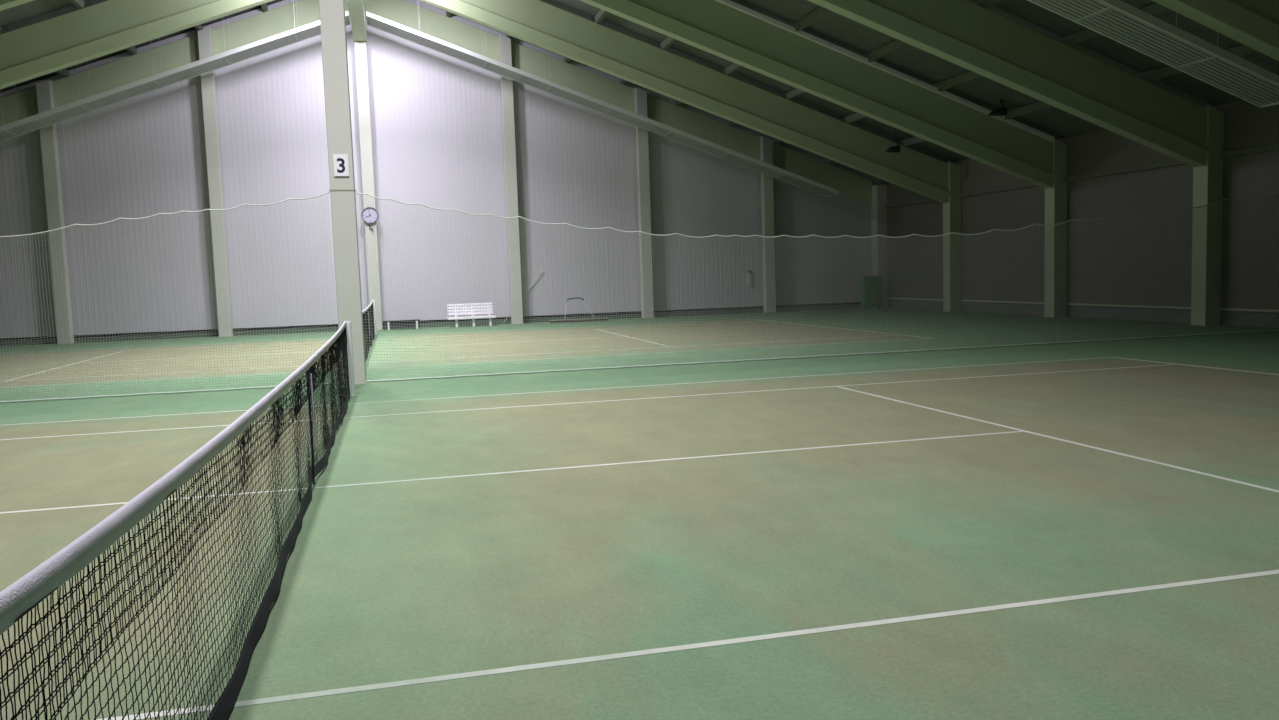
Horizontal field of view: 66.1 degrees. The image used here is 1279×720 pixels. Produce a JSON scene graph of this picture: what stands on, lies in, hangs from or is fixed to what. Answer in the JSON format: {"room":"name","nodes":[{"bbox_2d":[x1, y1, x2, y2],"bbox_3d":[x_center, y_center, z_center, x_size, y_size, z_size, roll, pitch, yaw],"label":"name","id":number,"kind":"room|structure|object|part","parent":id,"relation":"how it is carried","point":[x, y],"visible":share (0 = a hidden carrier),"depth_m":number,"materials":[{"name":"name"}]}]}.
{"room":"sports hall","nodes":[
{"label":"sports hall","id":0,"kind":"room"},
{"bbox_2d":[0,0,879,337],"bbox_3d":[-9.117,-6.960,32.833,37.500,11.410,0.202,-3,5,-14],"label":"wall","id":1,"kind":"structure","parent":0,"point":[437,129],"depth_m":32.98,"materials":[{"name":"white metal"}]},
{"bbox_2d":[0,27,68,76],"bbox_3d":[-12.965,-7.319,11.124,0.120,0.210,39.880,-3,5,-14],"label":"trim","id":2,"kind":"structure","parent":1,"relation":"attached to","point":[64,72],"depth_m":29.85,"materials":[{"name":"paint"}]},
{"bbox_2d":[69,0,136,54],"bbox_3d":[-11.062,-8.135,11.530,0.120,0.210,39.880,-3,5,-14],"label":"trim","id":3,"kind":"structure","parent":1,"relation":"attached to","point":[80,4],"depth_m":25.59,"materials":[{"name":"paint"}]},
{"bbox_2d":[194,24,202,30],"bbox_3d":[-9.160,-8.952,11.936,0.120,0.210,39.880,-3,5,-14],"label":"trim","id":4,"kind":"structure","parent":1,"relation":"attached to","point":[198,27],"depth_m":30.70,"materials":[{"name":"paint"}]},
{"bbox_2d":[261,3,267,11],"bbox_3d":[-7.258,-9.769,12.342,0.120,0.210,39.880,-3,5,-14],"label":"trim","id":5,"kind":"structure","parent":1,"relation":"attached to","point":[264,6],"depth_m":31.21,"materials":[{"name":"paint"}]},
{"bbox_2d":[0,302,860,340],"bbox_3d":[-8.932,-1.237,33.358,37.500,0.090,0.160,-3,5,-14],"label":"trim","id":6,"kind":"structure","parent":1,"relation":"attached to","point":[848,303],"depth_m":33.71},
{"bbox_2d":[0,304,870,345],"bbox_3d":[-8.923,-1.116,33.349,37.500,0.150,0.200,-3,5,-14],"label":"baseboard","id":7,"kind":"structure","parent":1,"relation":"attached to","point":[667,314],"depth_m":33.64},
{"bbox_2d":[564,9,607,62],"bbox_3d":[2.240,-8.862,14.768,0.120,0.210,39.880,-3,5,-14],"label":"trim","id":8,"kind":"structure","parent":1,"relation":"attached to","point":[601,14],"depth_m":28.40,"materials":[{"name":"paint"}]},
{"bbox_2d":[621,36,675,84],"bbox_3d":[4.190,-8.256,15.299,0.120,0.210,39.880,-3,5,-14],"label":"trim","id":9,"kind":"structure","parent":1,"relation":"attached to","point":[668,41],"depth_m":28.99,"materials":[{"name":"paint"}]},
{"bbox_2d":[747,270,751,284],"bbox_3d":[4.057,-3.028,36.246,0.140,0.550,0.100,-3,5,-14],"label":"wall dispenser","id":10,"kind":"object","parent":1,"relation":"attached to","point":[749,277],"visible":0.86,"depth_m":36.20,"materials":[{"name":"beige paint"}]},
{"bbox_2d":[676,6,831,105],"bbox_3d":[6.139,-7.650,15.830,0.120,0.210,39.880,-3,5,-14],"label":"trim","id":11,"kind":"structure","parent":1,"relation":"attached to","point":[820,12],"depth_m":24.16,"materials":[{"name":"paint"}]},
{"bbox_2d":[729,0,1004,125],"bbox_3d":[8.089,-7.044,16.361,0.120,0.210,39.880,-3,5,-14],"label":"trim","id":12,"kind":"structure","parent":1,"relation":"attached to","point":[889,48],"depth_m":24.30,"materials":[{"name":"paint"}]},
{"bbox_2d":[781,3,1172,145],"bbox_3d":[10.039,-6.437,16.893,0.120,0.210,39.880,-3,5,-14],"label":"trim","id":13,"kind":"structure","parent":1,"relation":"attached to","point":[1155,9],"depth_m":20.87,"materials":[{"name":"paint"}]},
{"bbox_2d":[831,45,1259,164],"bbox_3d":[11.988,-5.831,17.424,0.120,0.210,39.880,-3,5,-14],"label":"trim","id":14,"kind":"structure","parent":1,"relation":"attached to","point":[1241,51],"depth_m":21.38,"materials":[{"name":"paint"}]},
{"bbox_2d":[0,308,1278,719],"bbox_3d":[-4.125,0.554,14.005,37.500,0.100,40.000,-3,5,-14],"label":"floor","id":15,"kind":"structure","parent":0,"point":[406,580],"depth_m":6.29,"materials":[{"name":"carpet"}]},
{"bbox_2d":[36,80,73,343],"bbox_3d":[-18.074,-4.528,30.376,0.404,8.070,0.344,-3,5,-14],"label":"column","id":16,"kind":"structure","parent":15,"relation":"on","point":[44,90],"depth_m":30.25,"materials":[{"name":"paint"}]},
{"bbox_2d":[0,191,340,402],"bbox_3d":[-13.699,-0.638,13.264,18.402,3.028,0.054,-3,5,-14],"label":"netting","id":17,"kind":"object","parent":15,"relation":"on","point":[215,210],"visible":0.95,"depth_m":14.85,"materials":[{"name":"fabric"}]},
{"bbox_2d":[197,27,232,336],"bbox_3d":[-13.561,-5.615,31.407,0.404,9.755,0.344,-3,5,-14],"label":"column","id":18,"kind":"structure","parent":15,"relation":"on","point":[205,41],"depth_m":31.25,"materials":[{"name":"paint"}]},
{"bbox_2d":[319,0,366,384],"bbox_3d":[-4.697,-4.315,15.220,0.384,9.420,0.404,-3,5,-14],"label":"column","id":19,"kind":"structure","parent":15,"relation":"on","point":[332,12],"depth_m":15.18,"materials":[{"name":"beige paint"}]},
{"bbox_2d":[333,154,348,175],"bbox_3d":[-4.599,-3.000,15.133,0.220,0.330,0.016,-3,5,-14],"label":"number sign","id":20,"kind":"object","parent":19,"relation":"attached to","point":[341,167],"visible":1,"depth_m":15.13,"materials":[{"name":"white paint"}]},
{"bbox_2d":[347,0,366,42],"bbox_3d":[-6.989,-10.213,23.399,0.420,1.040,18.180,-3,5,-14],"label":"girder","id":21,"kind":"object","parent":19,"relation":"on","point":[356,8],"visible":1,"depth_m":29.52,"materials":[{"name":"green paint"}]},
{"bbox_2d":[346,321,355,395],"bbox_3d":[-4.101,-0.023,13.925,0.103,1.060,0.126,-3,5,-14],"label":"net post","id":22,"kind":"object","parent":15,"relation":"on","point":[348,323],"visible":0.78,"depth_m":13.88,"materials":[{"name":"metal"}]},
{"bbox_2d":[0,321,350,719],"bbox_3d":[-2.567,0.468,7.667,0.072,1.063,12.774,-3,5,-14],"label":"net","id":23,"kind":"object","parent":22,"relation":"attached to","point":[26,593],"visible":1,"depth_m":3.36,"materials":[{"name":"black fabric"}]},
{"bbox_2d":[354,42,381,329],"bbox_3d":[-8.976,-5.688,32.537,0.404,9.400,0.344,-3,5,-14],"label":"column","id":24,"kind":"structure","parent":15,"relation":"on","point":[361,63],"depth_m":32.31,"materials":[{"name":"paint"}]},
{"bbox_2d":[361,207,378,223],"bbox_3d":[-8.894,-4.776,32.405,0.550,0.550,0.085,-3,5,-14],"label":"wall clock","id":25,"kind":"object","parent":24,"relation":"attached to","point":[364,215],"visible":0.84,"depth_m":32.39,"materials":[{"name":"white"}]},
{"bbox_2d":[373,300,376,334],"bbox_3d":[-8.032,-1.290,29.797,0.103,1.060,0.126,-3,5,-14],"label":"net post","id":26,"kind":"object","parent":15,"relation":"on","point":[374,305],"visible":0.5,"depth_m":29.76,"materials":[{"name":"metal"}]},
{"bbox_2d":[362,300,374,361],"bbox_3d":[-6.499,-0.799,23.538,0.072,1.063,12.774,-3,5,-14],"label":"net","id":27,"kind":"object","parent":26,"relation":"attached to","point":[369,315],"visible":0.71,"depth_m":23.55,"materials":[{"name":"black fabric"}]},
{"bbox_2d":[383,319,419,329],"bbox_3d":[-7.943,-1.174,32.781,1.200,0.300,0.420,-3,5,-14],"label":"bench","id":28,"kind":"object","parent":15,"relation":"on","point":[400,323],"visible":0.89,"depth_m":32.66,"materials":[{"name":"grey plastic"}]},
{"bbox_2d":[0,319,929,387],"bbox_3d":[-6.500,-0.262,23.581,23.770,0.002,10.970,-3,5,-14],"label":"court marking","id":29,"kind":"object","parent":15,"relation":"on","point":[753,319],"visible":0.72,"depth_m":21.73,"materials":[{"name":"paint"}]},
{"bbox_2d":[447,302,495,326],"bbox_3d":[-5.686,-1.522,33.168,1.600,0.775,0.580,-3,5,-14],"label":"slatted bench","id":30,"kind":"object","parent":15,"relation":"on","point":[468,305],"visible":0.97,"depth_m":33.26,"materials":[{"name":"white paint"}]},
{"bbox_3d":[-5.617,-1.413,32.909,1.600,0.070,0.030,-3,5,-14],"label":"rail","id":31,"kind":"part","parent":30,"relation":"part of","materials":[{"name":"white paint"}]},
{"bbox_2d":[499,34,523,323],"bbox_3d":[-4.402,-6.115,33.636,0.404,9.755,0.344,-3,5,-14],"label":"column","id":32,"kind":"structure","parent":15,"relation":"on","point":[505,55],"depth_m":33.48,"materials":[{"name":"metal"}]},
{"bbox_2d":[550,297,608,322],"bbox_3d":[-2.117,-1.741,33.932,2.050,0.842,0.362,-3,5,-14],"label":"brush","id":33,"kind":"object","parent":15,"relation":"on","point":[606,318],"visible":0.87,"depth_m":33.83,"materials":[{"name":"metal"}]},
{"bbox_2d":[0,357,1278,719],"bbox_3d":[-2.568,1.006,7.710,23.770,0.002,10.970,-3,5,-14],"label":"court marking","id":34,"kind":"object","parent":15,"relation":"on","point":[1233,577],"visible":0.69,"depth_m":4.60,"materials":[{"name":"paint"}]},
{"bbox_2d":[634,87,654,317],"bbox_3d":[0.167,-5.525,34.815,0.404,8.070,0.344,-3,5,-14],"label":"column","id":35,"kind":"structure","parent":15,"relation":"on","point":[642,145],"depth_m":34.67,"materials":[{"name":"paint"}]},
{"bbox_2d":[760,136,775,312],"bbox_3d":[4.707,-4.938,35.986,0.404,6.396,0.344,-3,5,-14],"label":"column","id":36,"kind":"structure","parent":15,"relation":"on","point":[766,144],"depth_m":35.85,"materials":[{"name":"paint"}]},
{"bbox_2d":[356,192,1278,381],"bbox_3d":[4.537,-1.621,17.702,18.420,3.002,0.054,-3,5,-14],"label":"netting","id":37,"kind":"object","parent":15,"relation":"on","point":[408,204],"visible":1,"depth_m":17.30,"materials":[{"name":"fabric"}]},
{"bbox_2d":[861,276,882,308],"bbox_3d":[8.671,-2.529,36.649,0.750,1.220,0.330,-3,5,-14],"label":"board","id":38,"kind":"object","parent":15,"relation":"on","point":[870,286],"visible":0.8,"depth_m":36.51,"materials":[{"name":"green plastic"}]},
{"bbox_2d":[871,185,887,307],"bbox_3d":[9.076,-4.284,37.152,0.444,4.600,0.544,-3,5,-14],"label":"column","id":39,"kind":"structure","parent":15,"relation":"on","point":[879,192],"depth_m":36.91,"materials":[{"name":"paint"}]},
{"bbox_2d":[364,0,871,203],"bbox_3d":[-0.229,-9.130,34.661,18.339,7.497,0.090,-3,5,-14],"label":"rafter","id":40,"kind":"object","parent":39,"relation":"on","point":[403,12],"visible":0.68,"depth_m":34.39,"materials":[{"name":"green paint"}]},
{"bbox_2d":[943,162,960,311],"bbox_3d":[10.275,-4.030,32.282,0.444,4.871,0.444,-3,5,-14],"label":"column","id":41,"kind":"structure","parent":15,"relation":"on","point":[951,210],"depth_m":32.13,"materials":[{"name":"green paint"}]},
{"bbox_2d":[419,0,949,202],"bbox_3d":[1.026,-8.553,29.634,18.339,7.847,0.444,-3,5,-14],"label":"rafter","id":42,"kind":"object","parent":41,"relation":"on","point":[541,24],"visible":1,"depth_m":29.72,"materials":[{"name":"green paint"}]},
{"bbox_2d":[1044,139,1067,317],"bbox_3d":[11.533,-3.625,27.201,0.444,4.871,0.444,-3,5,-14],"label":"column","id":43,"kind":"structure","parent":15,"relation":"on","point":[1055,197],"depth_m":27.04,"materials":[{"name":"green paint"}]},
{"bbox_2d":[580,0,1054,188],"bbox_3d":[2.284,-8.148,24.554,18.339,7.847,0.444,-3,5,-14],"label":"rafter","id":44,"kind":"object","parent":43,"relation":"on","point":[716,28],"visible":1,"depth_m":25.19,"materials":[{"name":"green paint"}]},
{"bbox_2d":[1190,105,1223,325],"bbox_3d":[12.792,-3.219,22.120,0.444,4.871,0.444,-3,5,-14],"label":"column","id":45,"kind":"structure","parent":15,"relation":"on","point":[1208,179],"depth_m":21.98,"materials":[{"name":"green paint"}]},
{"bbox_2d":[808,0,1208,167],"bbox_3d":[3.543,-7.742,19.473,18.339,7.847,0.444,-3,5,-14],"label":"rafter","id":46,"kind":"object","parent":45,"relation":"on","point":[968,35],"visible":1,"depth_m":20.65,"materials":[{"name":"green paint"}]},
{"bbox_2d":[0,0,1278,177],"bbox_3d":[-4.413,-7.713,13.335,37.900,6.842,40.120,-3,5,-14],"label":"ceiling","id":47,"kind":"structure","parent":0,"point":[837,29],"depth_m":25.03,"materials":[{"name":"metal"}]},
{"bbox_2d":[0,0,33,10],"bbox_3d":[-15.512,-7.175,20.223,18.339,7.847,0.444,-3,5,-14],"label":"rafter","id":48,"kind":"object","parent":47,"relation":"attached to","point":[4,4],"visible":1,"depth_m":20.72,"materials":[{"name":"green paint"}]},
{"bbox_2d":[0,0,272,88],"bbox_3d":[-16.770,-7.581,25.304,18.339,7.847,0.444,-3,5,-14],"label":"rafter","id":49,"kind":"object","parent":47,"relation":"attached to","point":[79,36],"visible":1,"depth_m":25.69,"materials":[{"name":"green paint"}]},
{"bbox_2d":[0,0,347,125],"bbox_3d":[-18.025,-8.158,30.331,18.339,7.497,0.090,-3,5,-14],"label":"rafter","id":50,"kind":"object","parent":47,"relation":"attached to","point":[66,90],"visible":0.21,"depth_m":30.90,"materials":[{"name":"green paint"}]},
{"bbox_2d":[0,4,349,141],"bbox_3d":[-16.640,-7.999,29.105,15.730,6.832,1.150,-3,5,-14],"label":"ceiling light fixture","id":51,"kind":"object","parent":47,"relation":"hanging from","point":[50,117],"visible":0.91,"depth_m":29.45,"materials":[{"name":"metal"}]},
{"bbox_2d":[366,2,838,196],"bbox_3d":[-0.874,-8.860,32.942,15.730,6.832,1.150,-3,5,-14],"label":"ceiling light fixture","id":52,"kind":"object","parent":47,"relation":"hanging from","point":[375,21],"visible":0.88,"depth_m":32.62,"materials":[{"name":"metal"}]},
{"bbox_2d":[885,129,900,152],"bbox_3d":[7.940,-6.878,30.784,0.433,0.729,0.237,-3,5,-14],"label":"floodlight","id":53,"kind":"object","parent":47,"relation":"attached to","point":[894,149],"visible":1,"depth_m":30.73,"materials":[{"name":"grey plastic"}]},
{"bbox_2d":[988,99,1006,115],"bbox_3d":[9.328,-6.580,25.571,0.433,0.429,0.237,-3,5,-14],"label":"floodlight","id":54,"kind":"object","parent":47,"relation":"attached to","point":[1002,111],"visible":1,"depth_m":25.50,"materials":[{"name":"grey plastic"}]},
{"bbox_2d":[1028,0,1278,107],"bbox_3d":[3.530,-7.440,14.953,15.630,6.796,0.960,-3,5,-14],"label":"ceiling light fixture","id":55,"kind":"object","parent":47,"relation":"hanging from","point":[1119,21],"visible":1,"depth_m":16.37,"materials":[{"name":"metal"}]},
{"bbox_2d":[1152,0,1278,60],"bbox_3d":[4.789,-7.340,14.441,18.339,7.847,0.444,-3,5,-14],"label":"rafter","id":56,"kind":"object","parent":47,"relation":"attached to","point":[1254,24],"visible":1,"depth_m":15.64,"materials":[{"name":"green paint"}]},
{"bbox_2d":[878,100,1278,309],"bbox_3d":[14.065,-3.108,18.270,0.200,4.560,40.100,-3,5,-14],"label":"wall","id":57,"kind":"structure","parent":0,"point":[1255,176],"depth_m":25.40,"materials":[{"name":"grey metal"}]},
{"bbox_2d":[885,143,1278,207],"bbox_3d":[13.905,-4.257,18.035,0.100,0.140,39.900,-3,5,-14],"label":"trim","id":58,"kind":"structure","parent":57,"relation":"attached to","point":[1275,146],"depth_m":25.16,"materials":[{"name":"paint"}]},
{"bbox_2d":[887,297,1278,311],"bbox_3d":[14.042,-0.843,18.341,0.050,0.050,39.900,-3,5,-14],"label":"trim","id":59,"kind":"structure","parent":57,"relation":"attached to","point":[1140,306],"depth_m":25.64,"materials":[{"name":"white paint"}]},
{"bbox_2d":[888,299,1278,327],"bbox_3d":[14.155,-0.669,18.487,0.180,0.340,40.100,-3,5,-14],"label":"baseboard","id":60,"kind":"structure","parent":57,"relation":"attached to","point":[1075,311],"depth_m":25.70,"materials":[{"name":"green"}]}
]}

